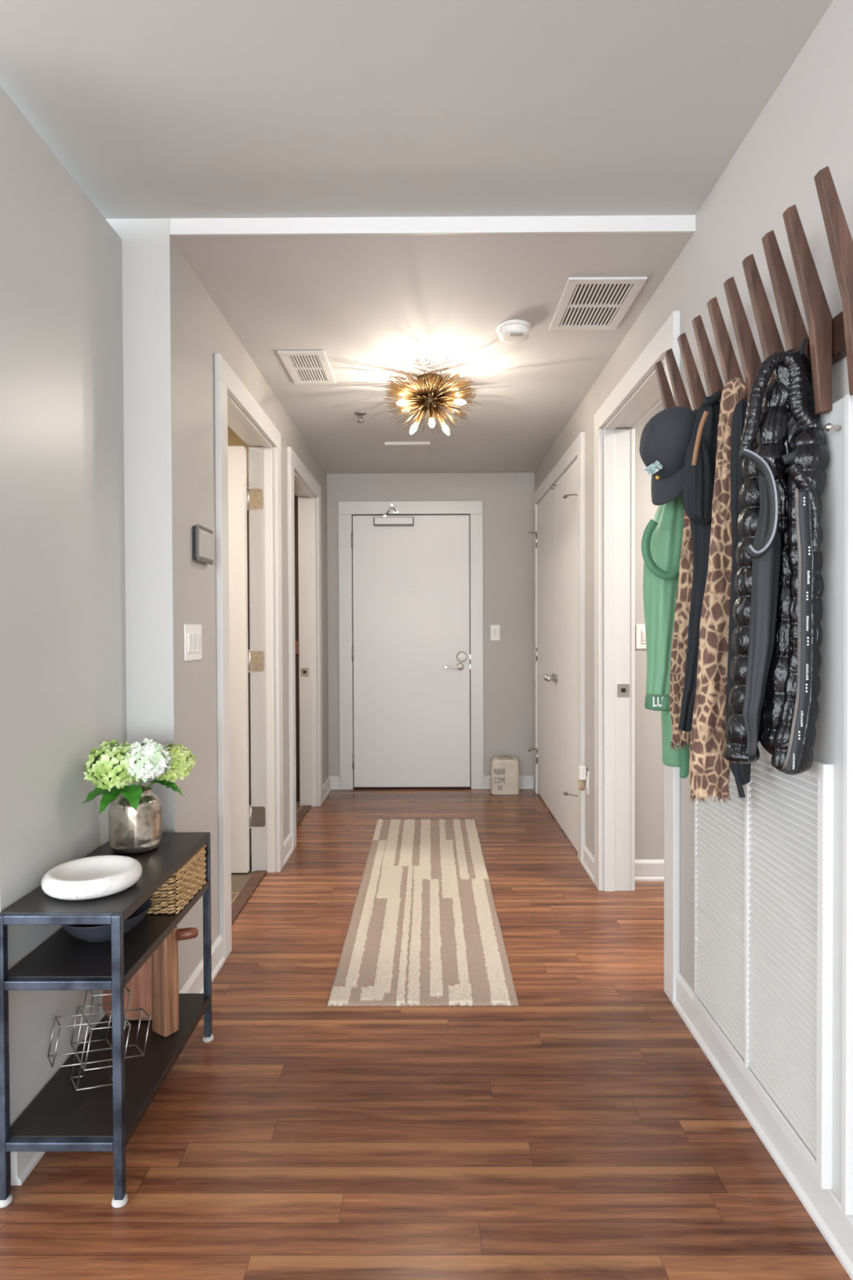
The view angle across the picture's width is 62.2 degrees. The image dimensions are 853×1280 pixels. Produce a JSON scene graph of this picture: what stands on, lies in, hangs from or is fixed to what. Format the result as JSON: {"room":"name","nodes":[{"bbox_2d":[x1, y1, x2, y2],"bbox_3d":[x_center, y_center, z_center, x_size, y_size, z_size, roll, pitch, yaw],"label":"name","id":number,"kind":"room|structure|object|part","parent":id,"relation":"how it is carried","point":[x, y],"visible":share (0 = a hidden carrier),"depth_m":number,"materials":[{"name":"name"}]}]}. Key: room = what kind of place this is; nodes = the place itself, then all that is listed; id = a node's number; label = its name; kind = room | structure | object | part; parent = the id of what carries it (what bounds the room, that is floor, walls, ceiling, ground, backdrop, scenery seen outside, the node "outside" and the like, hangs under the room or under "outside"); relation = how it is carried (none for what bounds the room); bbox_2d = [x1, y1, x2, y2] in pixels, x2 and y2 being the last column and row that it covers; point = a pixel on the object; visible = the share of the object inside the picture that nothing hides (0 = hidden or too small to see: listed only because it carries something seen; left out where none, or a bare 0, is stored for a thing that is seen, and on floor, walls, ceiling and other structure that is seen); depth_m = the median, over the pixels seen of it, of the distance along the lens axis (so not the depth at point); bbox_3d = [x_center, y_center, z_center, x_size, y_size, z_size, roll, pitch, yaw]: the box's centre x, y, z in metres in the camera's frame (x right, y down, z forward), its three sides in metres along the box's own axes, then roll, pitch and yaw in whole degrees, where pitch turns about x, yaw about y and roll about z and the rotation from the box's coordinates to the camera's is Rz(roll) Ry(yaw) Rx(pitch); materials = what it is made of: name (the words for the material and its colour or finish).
{"room":"apartment entrance hallway","nodes":[
{"label":"apartment entrance hallway","id":0,"kind":"room"},
{"bbox_2d":[105,218,174,832],"bbox_3d":[-1.937,-0.038,2.235,2.308,2.498,0.101,0,1,0],"label":"wall","id":1,"kind":"structure","parent":0,"point":[145,242],"depth_m":2.17,"materials":[{"name":"paint"}]},
{"bbox_2d":[169,214,695,236],"bbox_3d":[0.017,-1.274,2.166,1.609,0.059,0.013,0,1,0],"label":"trim","id":2,"kind":"structure","parent":1,"relation":"attached to","point":[561,224],"depth_m":2.16,"materials":[{"name":"white paint"}]},
{"bbox_2d":[0,85,296,1185],"bbox_3d":[-2.018,-0.032,3.567,2.234,2.450,4.061,0,1,0],"label":"wall","id":3,"kind":"structure","parent":0,"point":[63,680],"depth_m":1.76,"materials":[{"name":"paint"}]},
{"bbox_2d":[168,227,328,991],"bbox_3d":[-0.838,-0.050,3.837,0.125,2.470,3.311,0,1,0],"label":"wall","id":4,"kind":"structure","parent":0,"point":[199,331],"depth_m":2.45,"materials":[{"name":"beige paint"}]},
{"bbox_2d":[10,776,331,1185],"bbox_3d":[-0.834,1.139,3.541,0.169,0.100,3.934,0,1,0],"label":"baseboard","id":5,"kind":"structure","parent":4,"relation":"attached to","point":[22,1163],"depth_m":2.34,"materials":[{"name":"white paint"}]},
{"bbox_2d":[183,624,201,661],"bbox_3d":[-0.775,0.008,2.356,0.012,0.120,0.164,0,1,0],"label":"switch plate","id":6,"kind":"object","parent":4,"relation":"attached to","point":[192,633],"visible":1,"depth_m":2.34,"materials":[{"name":"white plastic"}]},
{"bbox_2d":[192,524,213,564],"bbox_3d":[-0.771,-0.327,2.439,0.023,0.122,0.164,0,1,0],"label":"tablet","id":7,"kind":"object","parent":4,"relation":"attached to","point":[202,537],"visible":1,"depth_m":2.40,"materials":[{"name":"plastic"}]},
{"bbox_2d":[227,445,265,872],"bbox_3d":[-1.295,0.103,3.585,0.932,2.150,0.057,0,1,0],"label":"door","id":8,"kind":"structure","parent":4,"relation":"in","point":[242,499],"depth_m":3.56,"materials":[{"name":"white paint"}]},
{"bbox_2d":[214,353,284,959],"bbox_3d":[-0.829,0.064,3.158,0.148,2.260,1.067,0,1,0],"label":"trim","id":9,"kind":"structure","parent":4,"relation":"attached to","point":[236,408],"depth_m":3.59,"materials":[{"name":"white paint"}]},
{"bbox_2d":[286,446,322,850],"bbox_3d":[-0.823,0.046,4.499,0.148,2.260,1.091,0,1,0],"label":"trim","id":10,"kind":"structure","parent":4,"relation":"attached to","point":[300,482],"depth_m":4.95,"materials":[{"name":"white paint"}]},
{"bbox_2d":[300,667,308,675],"bbox_3d":[-0.854,0.225,4.958,0.056,0.060,0.002,0,1,0],"label":"strike plate","id":11,"kind":"object","parent":4,"relation":"attached to","point":[304,671],"visible":1,"depth_m":4.96,"materials":[{"name":"silver metal"}]},
{"bbox_2d":[0,0,833,218],"bbox_3d":[0.037,-1.262,-1.929,6.500,0.050,8.178,0,1,0],"label":"ceiling","id":12,"kind":"structure","parent":0,"point":[154,108],"depth_m":1.68,"materials":[{"name":"paint"}]},
{"bbox_2d":[0,787,851,1279],"bbox_3d":[0.054,1.250,-0.189,6.500,0.034,11.589,0,1,0],"label":"floor","id":13,"kind":"structure","parent":0,"point":[580,1129],"depth_m":1.75,"materials":[{"name":"brown wood"}]},
{"bbox_2d":[0,831,213,1208],"bbox_3d":[-0.788,0.898,1.827,0.285,0.627,0.642,0,1,0],"label":"console table","id":14,"kind":"object","parent":13,"relation":"on","point":[61,1117],"visible":0.84,"depth_m":1.61,"materials":[{"name":"metal"}]},
{"bbox_3d":[-0.915,0.898,1.524,0.020,0.614,0.020,0,1,0],"label":"leg","id":15,"kind":"part","parent":14,"relation":"part of","materials":[{"name":"metal"}]},
{"bbox_3d":[-0.790,0.740,1.521,0.232,0.020,0.020,0,1,0],"label":"rail","id":16,"kind":"part","parent":14,"relation":"part of","materials":[{"name":"metal"}]},
{"bbox_3d":[-0.790,0.599,1.519,0.232,0.020,0.020,0,1,0],"label":"rail","id":17,"kind":"part","parent":14,"relation":"part of","materials":[{"name":"metal"}]},
{"bbox_3d":[-0.789,1.089,1.526,0.232,0.020,0.020,0,1,0],"label":"rail","id":18,"kind":"part","parent":14,"relation":"part of","materials":[{"name":"metal"}]},
{"bbox_2d":[40,855,142,900],"bbox_3d":[-0.791,0.563,1.675,0.216,0.047,0.216,0,1,0],"label":"bowl","id":19,"kind":"object","parent":14,"relation":"on","point":[99,876],"visible":1,"depth_m":1.64,"materials":[{"name":"white ceramic"}]},
{"bbox_2d":[47,986,150,1090],"bbox_3d":[-0.805,0.974,1.756,0.229,0.230,0.252,0,1,0],"label":"wire rack","id":20,"kind":"object","parent":14,"relation":"on","point":[82,1014],"visible":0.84,"depth_m":1.73,"materials":[{"name":"grey metal"}]},
{"bbox_3d":[-0.805,0.977,1.742,0.225,0.140,0.109,-1,1,-32],"label":"wire frame","id":21,"kind":"part","parent":20,"relation":"part of","materials":[{"name":"grey metal"}]},
{"bbox_3d":[-0.812,0.980,1.756,0.106,0.145,0.240,-1,1,-34],"label":"wire frame","id":22,"kind":"part","parent":20,"relation":"part of","materials":[{"name":"grey metal"}]},
{"bbox_3d":[-0.803,0.974,1.744,0.139,0.230,0.179,0,1,0],"label":"wire frame","id":23,"kind":"part","parent":20,"relation":"part of","materials":[{"name":"grey metal"}]},
{"bbox_2d":[0,831,209,921],"bbox_3d":[-0.788,0.596,1.830,0.268,0.023,0.606,0,1,0],"label":"shelf","id":24,"kind":"object","parent":14,"relation":"attached to","point":[159,864],"depth_m":1.67,"materials":[{"name":"black wood"}]},
{"bbox_2d":[60,897,151,942],"bbox_3d":[-0.795,0.696,1.748,0.216,0.060,0.216,0,1,0],"label":"bowl","id":25,"kind":"object","parent":14,"relation":"on","point":[90,933],"visible":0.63,"depth_m":1.68,"materials":[{"name":"ceramic"}]},
{"bbox_2d":[8,880,208,986],"bbox_3d":[-0.788,0.737,1.833,0.268,0.023,0.604,0,1,0],"label":"shelf","id":26,"kind":"object","parent":14,"relation":"attached to","point":[63,956],"depth_m":1.64,"materials":[{"name":"black wood"}]},
{"bbox_2d":[9,993,209,1145],"bbox_3d":[-0.786,1.086,1.838,0.268,0.023,0.604,0,1,0],"label":"shelf","id":27,"kind":"object","parent":14,"relation":"attached to","point":[60,1112],"depth_m":1.70,"materials":[{"name":"black wood"}]},
{"bbox_3d":[-0.664,0.897,1.523,0.020,0.614,0.020,0,1,0],"label":"leg","id":28,"kind":"part","parent":14,"relation":"part of","materials":[{"name":"metal"}]},
{"bbox_2d":[102,955,151,1020],"bbox_3d":[-0.826,0.913,1.994,0.175,0.312,0.025,0,1,0],"label":"wooden block","id":29,"kind":"object","parent":14,"relation":"on","point":[140,985],"visible":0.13,"depth_m":1.98,"materials":[{"name":"brown wood"}]},
{"bbox_2d":[108,784,161,853],"bbox_3d":[-0.812,0.498,1.970,0.136,0.168,0.136,0,1,0],"label":"glass vase","id":30,"kind":"object","parent":14,"relation":"on","point":[131,831],"visible":0.84,"depth_m":1.92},
{"bbox_2d":[82,738,139,814],"bbox_3d":[-0.832,0.409,1.896,0.167,0.289,0.164,0,1,0],"label":"hydrangea","id":31,"kind":"object","parent":30,"relation":"in","point":[110,770],"visible":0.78,"depth_m":1.85,"materials":[{"name":"green plant"}]},
{"bbox_2d":[120,737,172,810],"bbox_3d":[-0.757,0.408,1.909,0.137,0.290,0.141,0,1,5],"label":"hydrangea","id":32,"kind":"object","parent":30,"relation":"in","point":[150,762],"visible":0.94,"depth_m":1.87,"materials":[{"name":"white plant"}]},
{"bbox_3d":[-0.785,0.440,1.940,0.007,0.226,0.088,-1,1,-42],"label":"stem","id":33,"kind":"part","parent":32,"relation":"part of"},
{"bbox_2d":[143,742,195,795],"bbox_3d":[-0.734,0.421,1.994,0.162,0.262,0.130,0,1,0],"label":"hydrangea","id":34,"kind":"object","parent":30,"relation":"in","point":[183,762],"visible":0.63,"depth_m":1.96,"materials":[{"name":"green plant"}]},
{"bbox_3d":[-0.764,0.450,1.982,0.105,0.205,0.007,0,1,-14],"label":"stem","id":35,"kind":"part","parent":34,"relation":"part of","materials":[{"name":"green plant"}]},
{"bbox_2d":[151,926,198,1036],"bbox_3d":[-0.691,0.928,1.936,0.124,0.288,0.068,0,1,0],"label":"cutting board","id":36,"kind":"object","parent":14,"relation":"on","point":[165,977],"visible":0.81,"depth_m":1.92,"materials":[{"name":"brown wood"}]},
{"bbox_3d":[-0.659,0.808,1.945,0.059,0.030,0.030,0,1,-19],"label":"peg handle","id":37,"kind":"part","parent":36,"relation":"part of","materials":[{"name":"brown wood"}]},
{"bbox_2d":[146,844,206,914],"bbox_3d":[-0.698,0.667,1.989,0.094,0.111,0.263,0,1,0],"label":"seagrass basket","id":38,"kind":"object","parent":14,"relation":"on","point":[171,897],"visible":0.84,"depth_m":1.89,"materials":[{"name":"beige wicker"}]},
{"bbox_3d":[-0.661,0.888,2.130,0.020,0.614,0.020,0,1,0],"label":"leg","id":39,"kind":"part","parent":14,"relation":"part of","materials":[{"name":"metal"}]},
{"bbox_2d":[231,804,311,923],"bbox_3d":[-0.845,1.180,3.850,0.060,0.009,2.236,0,1,0],"label":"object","id":40,"kind":"structure","parent":13,"relation":"on","point":[248,889],"depth_m":3.37,"materials":[{"name":"brown wood"}]},
{"bbox_2d":[293,495,299,800],"bbox_3d":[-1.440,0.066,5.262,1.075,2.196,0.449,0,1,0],"label":"door","id":41,"kind":"structure","parent":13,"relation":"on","point":[295,497],"depth_m":5.05,"materials":[{"name":"brown wood"}]},
{"bbox_3d":[-1.166,0.054,5.046,0.505,0.090,0.020,0,1,0],"label":"drawer","id":42,"kind":"part","parent":41,"relation":"part of","materials":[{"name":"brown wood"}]},
{"bbox_3d":[-1.164,0.544,5.053,0.505,0.850,0.020,0,1,0],"label":"door","id":43,"kind":"part","parent":41,"relation":"part of","materials":[{"name":"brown wood"}]},
{"bbox_2d":[327,818,519,1006],"bbox_3d":[-0.007,1.178,3.443,0.634,0.016,2.251,0,1,0],"label":"runner rug","id":44,"kind":"object","parent":13,"relation":"on","point":[424,929],"visible":1,"depth_m":2.89,"materials":[{"name":"fabric"}]},
{"bbox_2d":[490,756,519,795],"bbox_3d":[0.593,1.017,5.356,0.218,0.279,0.151,0,1,0],"label":"doorstop","id":45,"kind":"object","parent":13,"relation":"on","point":[504,771],"visible":1,"depth_m":5.29,"materials":[{"name":"fabric"}]},
{"bbox_2d":[326,472,534,776],"bbox_3d":[0.039,-0.067,5.538,1.864,2.450,0.100,0,1,0],"label":"wall","id":46,"kind":"structure","parent":0,"point":[508,498],"depth_m":5.48,"materials":[{"name":"beige paint"}]},
{"bbox_2d":[351,503,471,786],"bbox_3d":[-0.117,0.051,5.466,0.928,2.186,0.106,0,1,0],"label":"door","id":47,"kind":"structure","parent":46,"relation":"in","point":[411,656],"depth_m":5.48,"materials":[{"name":"white paint"}]},
{"bbox_3d":[-0.273,-0.992,5.429,0.122,0.099,0.060,0,1,0],"label":"closer arm","id":48,"kind":"part","parent":47,"relation":"part of","materials":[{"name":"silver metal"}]},
{"bbox_3d":[0.213,0.207,5.449,0.125,0.021,0.061,0,1,0],"label":"lever","id":49,"kind":"part","parent":47,"relation":"part of","materials":[{"name":"silver metal"}]},
{"bbox_3d":[0.264,0.207,5.473,0.056,0.056,0.012,0,1,0],"label":"lever handle","id":50,"kind":"part","parent":47,"relation":"part of","materials":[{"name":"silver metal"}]},
{"bbox_2d":[337,501,484,789],"bbox_3d":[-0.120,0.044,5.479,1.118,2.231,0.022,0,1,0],"label":"trim","id":51,"kind":"structure","parent":46,"relation":"attached to","point":[346,509],"depth_m":5.46,"materials":[{"name":"white paint"}]},
{"bbox_2d":[328,775,533,789],"bbox_3d":[0.041,1.109,5.494,1.609,0.100,0.022,0,1,0],"label":"baseboard","id":52,"kind":"structure","parent":46,"relation":"attached to","point":[526,782],"depth_m":5.49,"materials":[{"name":"white paint"}]},
{"bbox_2d":[490,625,499,640],"bbox_3d":[0.533,-0.057,5.480,0.072,0.120,0.012,0,1,0],"label":"switch plate","id":53,"kind":"object","parent":46,"relation":"attached to","point":[495,629],"visible":1,"depth_m":5.48,"materials":[{"name":"white plastic"}]},
{"bbox_2d":[171,233,693,473],"bbox_3d":[0.061,-1.319,3.872,6.500,0.100,3.399,0,1,0],"label":"ceiling","id":54,"kind":"structure","parent":0,"point":[378,308],"depth_m":2.83,"materials":[{"name":"paint"}]},
{"bbox_2d":[277,350,336,384],"bbox_3d":[-0.545,-1.254,3.264,0.203,0.010,0.398,0,1,0],"label":"ceiling vent","id":55,"kind":"object","parent":54,"relation":"in","point":[311,366],"visible":1,"depth_m":3.24,"materials":[{"name":"white metal"}]},
{"bbox_2d":[354,411,366,422],"bbox_3d":[-0.369,-1.244,3.956,0.068,0.050,0.068,0,1,0],"label":"sprinkler head","id":56,"kind":"object","parent":54,"relation":"attached to","point":[360,414],"visible":1,"depth_m":3.95},
{"bbox_2d":[384,441,430,455],"bbox_3d":[-0.122,-1.271,4.716,0.297,0.018,0.325,0,1,0],"label":"air deflector","id":57,"kind":"object","parent":54,"relation":"attached to","point":[393,448],"visible":1,"depth_m":4.69,"materials":[{"name":"white paint"}]},
{"bbox_3d":[-0.122,-1.276,4.731,0.297,0.010,0.295,0,1,0],"label":"plate","id":58,"kind":"part","parent":57,"relation":"part of","materials":[{"name":"paint"}]},
{"bbox_2d":[385,368,475,433],"bbox_3d":[0.015,-1.121,3.414,0.452,0.284,0.462,0,1,0],"label":"ceiling light","id":59,"kind":"object","parent":54,"relation":"attached to","point":[428,398],"visible":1,"depth_m":3.36,"materials":[{"name":"brown metal"}]},
{"bbox_2d":[405,398,425,405],"bbox_3d":[-0.069,-1.137,3.372,0.149,0.056,0.087,0,1,0],"label":"socket","id":60,"kind":"object","parent":59,"relation":"attached to","point":[422,401],"depth_m":3.37,"materials":[{"name":"gold metal"}]},
{"bbox_2d":[413,406,427,429],"bbox_3d":[-0.031,-1.067,3.402,0.098,0.161,0.044,0,1,0],"label":"socket","id":61,"kind":"object","parent":59,"relation":"attached to","point":[419,419],"depth_m":3.40,"materials":[{"name":"gold metal"}]},
{"bbox_2d":[428,402,434,424],"bbox_3d":[0.024,-1.065,3.329,0.032,0.174,0.163,0,1,0],"label":"socket","id":62,"kind":"object","parent":59,"relation":"attached to","point":[431,405],"depth_m":3.32,"materials":[{"name":"gold metal"}]},
{"bbox_2d":[433,406,446,430],"bbox_3d":[0.064,-1.065,3.402,0.093,0.165,0.044,0,1,0],"label":"socket","id":63,"kind":"object","parent":59,"relation":"attached to","point":[442,423],"depth_m":3.40,"materials":[{"name":"gold metal"}]},
{"bbox_2d":[435,398,462,404],"bbox_3d":[0.109,-1.139,3.372,0.158,0.055,0.087,0,1,0],"label":"socket","id":64,"kind":"object","parent":59,"relation":"attached to","point":[452,402],"depth_m":3.36,"materials":[{"name":"gold metal"}]},
{"bbox_2d":[496,319,531,343],"bbox_3d":[0.351,-1.231,2.837,0.140,0.050,0.140,0,1,0],"label":"smoke detector","id":65,"kind":"object","parent":54,"relation":"attached to","point":[513,331],"visible":1,"depth_m":2.79,"materials":[{"name":"white plastic"}]},
{"bbox_2d":[548,276,647,330],"bbox_3d":[0.627,-1.251,2.642,0.270,0.010,0.413,0,1,0],"label":"ceiling vent","id":66,"kind":"object","parent":54,"relation":"in","point":[585,303],"visible":1,"depth_m":2.62,"materials":[{"name":"white metal"}]},
{"bbox_2d":[635,401,664,859],"bbox_3d":[2.084,-0.032,2.356,2.252,2.450,2.330,0,1,0],"label":"wall","id":67,"kind":"structure","parent":0,"point":[649,765],"depth_m":3.47,"materials":[{"name":"grey paint"}]},
{"bbox_2d":[635,624,646,648],"bbox_3d":[1.069,-0.016,3.459,0.085,0.120,0.012,0,1,0],"label":"switch plate","id":68,"kind":"object","parent":67,"relation":"attached to","point":[641,643],"visible":0.56,"depth_m":3.46,"materials":[{"name":"white plastic"}]},
{"bbox_2d":[635,859,664,881],"bbox_3d":[2.068,1.128,3.466,2.202,0.100,0.022,0,1,0],"label":"baseboard","id":69,"kind":"structure","parent":67,"relation":"attached to","point":[646,870],"depth_m":3.47,"materials":[{"name":"white paint"}]},
{"bbox_2d":[534,0,852,991],"bbox_3d":[0.893,-0.062,2.490,0.130,2.518,5.989,0,1,0],"label":"wall","id":70,"kind":"structure","parent":0,"point":[805,128],"depth_m":1.81,"materials":[{"name":"beige paint"}]},
{"bbox_2d":[528,485,555,818],"bbox_3d":[0.808,0.073,4.929,0.115,2.156,0.753,0,1,0],"label":"door","id":71,"kind":"structure","parent":70,"relation":"in","point":[545,533],"depth_m":4.88,"materials":[{"name":"white paint"}]},
{"bbox_2d":[533,431,585,862],"bbox_3d":[0.891,0.035,4.548,0.152,2.267,1.686,0,1,0],"label":"trim","id":72,"kind":"structure","parent":70,"relation":"attached to","point":[576,451],"depth_m":3.75,"materials":[{"name":"white paint"}]},
{"bbox_2d":[546,459,577,851],"bbox_3d":[0.805,0.084,4.171,0.115,2.156,0.755,0,1,0],"label":"door","id":73,"kind":"structure","parent":70,"relation":"in","point":[566,677],"depth_m":4.16,"materials":[{"name":"white paint"}]},
{"bbox_2d":[585,769,589,795],"bbox_3d":[0.831,0.736,3.662,0.010,0.120,0.076,0,1,0],"label":"wall outlet","id":74,"kind":"object","parent":70,"relation":"attached to","point":[587,780],"visible":0.89,"depth_m":3.65,"materials":[{"name":"white plastic"}]},
{"bbox_2d":[577,764,586,790],"bbox_3d":[0.808,0.715,3.667,0.036,0.128,0.050,0,1,0],"label":"plug","id":75,"kind":"object","parent":74,"relation":"attached to","point":[581,768],"visible":1,"depth_m":3.65,"materials":[{"name":"white plastic"}]},
{"bbox_2d":[578,779,585,790],"bbox_3d":[0.806,0.753,3.667,0.032,0.052,0.032,0,1,0],"label":"bottle","id":76,"kind":"object","parent":75,"relation":"on","point":[581,782],"depth_m":3.66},
{"bbox_2d":[617,684,629,696],"bbox_3d":[0.928,0.237,3.325,0.056,0.060,0.002,0,1,0],"label":"strike plate","id":77,"kind":"object","parent":70,"relation":"attached to","point":[623,689],"visible":1,"depth_m":3.32,"materials":[{"name":"silver metal"}]},
{"bbox_2d":[594,311,680,1004],"bbox_3d":[0.893,0.058,2.857,0.170,2.266,1.108,0,1,0],"label":"trim","id":78,"kind":"structure","parent":70,"relation":"attached to","point":[637,393],"depth_m":3.31,"materials":[{"name":"white paint"}]},
{"bbox_2d":[533,786,852,1279],"bbox_3d":[0.822,1.143,2.507,0.022,0.108,5.989,0,1,0],"label":"baseboard","id":79,"kind":"structure","parent":70,"relation":"attached to","point":[823,1206],"depth_m":1.66,"materials":[{"name":"white paint"}]},
{"bbox_2d":[639,166,852,505],"bbox_3d":[0.703,-0.610,1.579,0.237,0.485,1.280,0,1,0],"label":"coat rack","id":80,"kind":"object","parent":70,"relation":"attached to","point":[830,340],"depth_m":1.56,"materials":[{"name":"brown wood"}]},
{"bbox_2d":[641,492,689,778],"bbox_3d":[0.713,-0.018,2.097,0.141,0.852,0.250,0,1,18],"label":"hoodie","id":81,"kind":"object","parent":80,"relation":"hanging from","point":[662,537],"visible":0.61,"depth_m":2.06,"materials":[{"name":"fabric"}]},
{"bbox_3d":[0.757,0.352,2.082,0.041,0.114,0.040,0,1,0],"label":"sash","id":82,"kind":"part","parent":81,"relation":"part of","materials":[{"name":"green fabric"}]},
{"bbox_3d":[0.673,-0.509,1.963,0.174,0.273,0.169,0,1,0],"label":"baseball cap","id":83,"kind":"part","parent":80,"relation":"part of","materials":[{"name":"black fabric"}]},
{"bbox_2d":[678,389,722,732],"bbox_3d":[0.718,-0.197,1.807,0.138,0.867,0.081,0,1,0],"label":"jacket","id":84,"kind":"object","parent":80,"relation":"hanging from","point":[700,468],"visible":0.63,"depth_m":1.80,"materials":[{"name":"black fabric"}]},
{"bbox_2d":[683,437,714,524],"bbox_3d":[0.684,-0.401,1.782,0.074,0.223,0.039,0,1,0],"label":"hood","id":85,"kind":"object","parent":84,"relation":"attached to","point":[699,468],"depth_m":1.77,"materials":[{"name":"black fabric"}]},
{"bbox_2d":[669,377,746,804],"bbox_3d":[0.700,-0.125,1.795,0.155,1.022,0.307,0,1,0],"label":"scarf","id":86,"kind":"object","parent":80,"relation":"hanging from","point":[709,771],"visible":0.7,"depth_m":1.66,"materials":[{"name":"brown fabric"}]},
{"bbox_2d":[725,398,754,797],"bbox_3d":[0.707,-0.103,1.599,0.055,0.899,0.122,0,1,39],"label":"jacket","id":87,"kind":"object","parent":80,"relation":"hanging from","point":[741,772],"visible":0.37,"depth_m":1.61,"materials":[{"name":"black fabric"}]},
{"bbox_3d":[0.686,0.298,1.556,0.020,0.098,0.003,0,1,0],"label":"tie cord","id":88,"kind":"part","parent":87,"relation":"part of","materials":[{"name":"black fabric"}]},
{"bbox_3d":[0.689,0.298,1.552,0.023,0.098,0.003,0,1,0],"label":"tie cord","id":89,"kind":"part","parent":87,"relation":"part of","materials":[{"name":"black fabric"}]},
{"bbox_2d":[723,337,829,775],"bbox_3d":[0.713,-0.168,1.447,0.172,0.876,0.174,0,1,4],"label":"puffer jacket","id":90,"kind":"object","parent":80,"relation":"hanging from","point":[775,668],"visible":1,"depth_m":1.42,"materials":[{"name":"black fabric"}]},
{"bbox_3d":[0.686,-0.058,1.449,0.078,0.598,0.049,0,1,0],"label":"panel","id":91,"kind":"part","parent":90,"relation":"part of","materials":[{"name":"black fabric"}]},
{"bbox_2d":[740,348,823,453],"bbox_3d":[0.716,-0.461,1.432,0.159,0.260,0.061,0,1,0],"label":"hood","id":92,"kind":"object","parent":90,"relation":"attached to","point":[788,413],"depth_m":1.42,"materials":[{"name":"black fabric"}]},
{"bbox_3d":[0.808,-0.595,1.579,0.025,0.076,1.280,0,1,0],"label":"rail","id":93,"kind":"part","parent":80,"relation":"part of","materials":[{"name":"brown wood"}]},
{"bbox_2d":[693,393,852,1214],"bbox_3d":[0.798,0.310,1.710,0.056,1.558,0.753,0,1,0],"label":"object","id":94,"kind":"object","parent":70,"relation":"attached to","point":[774,864],"visible":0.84,"depth_m":1.47,"materials":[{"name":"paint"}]},
{"bbox_3d":[0.793,0.661,1.736,0.022,0.843,0.690,0,1,0],"label":"louvre frame","id":95,"kind":"part","parent":94,"relation":"part of","materials":[{"name":"white paint"}]},
{"bbox_3d":[0.779,-0.408,1.357,0.026,0.016,0.016,0,1,0],"label":"knob","id":96,"kind":"part","parent":94,"relation":"part of","materials":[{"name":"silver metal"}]}
]}

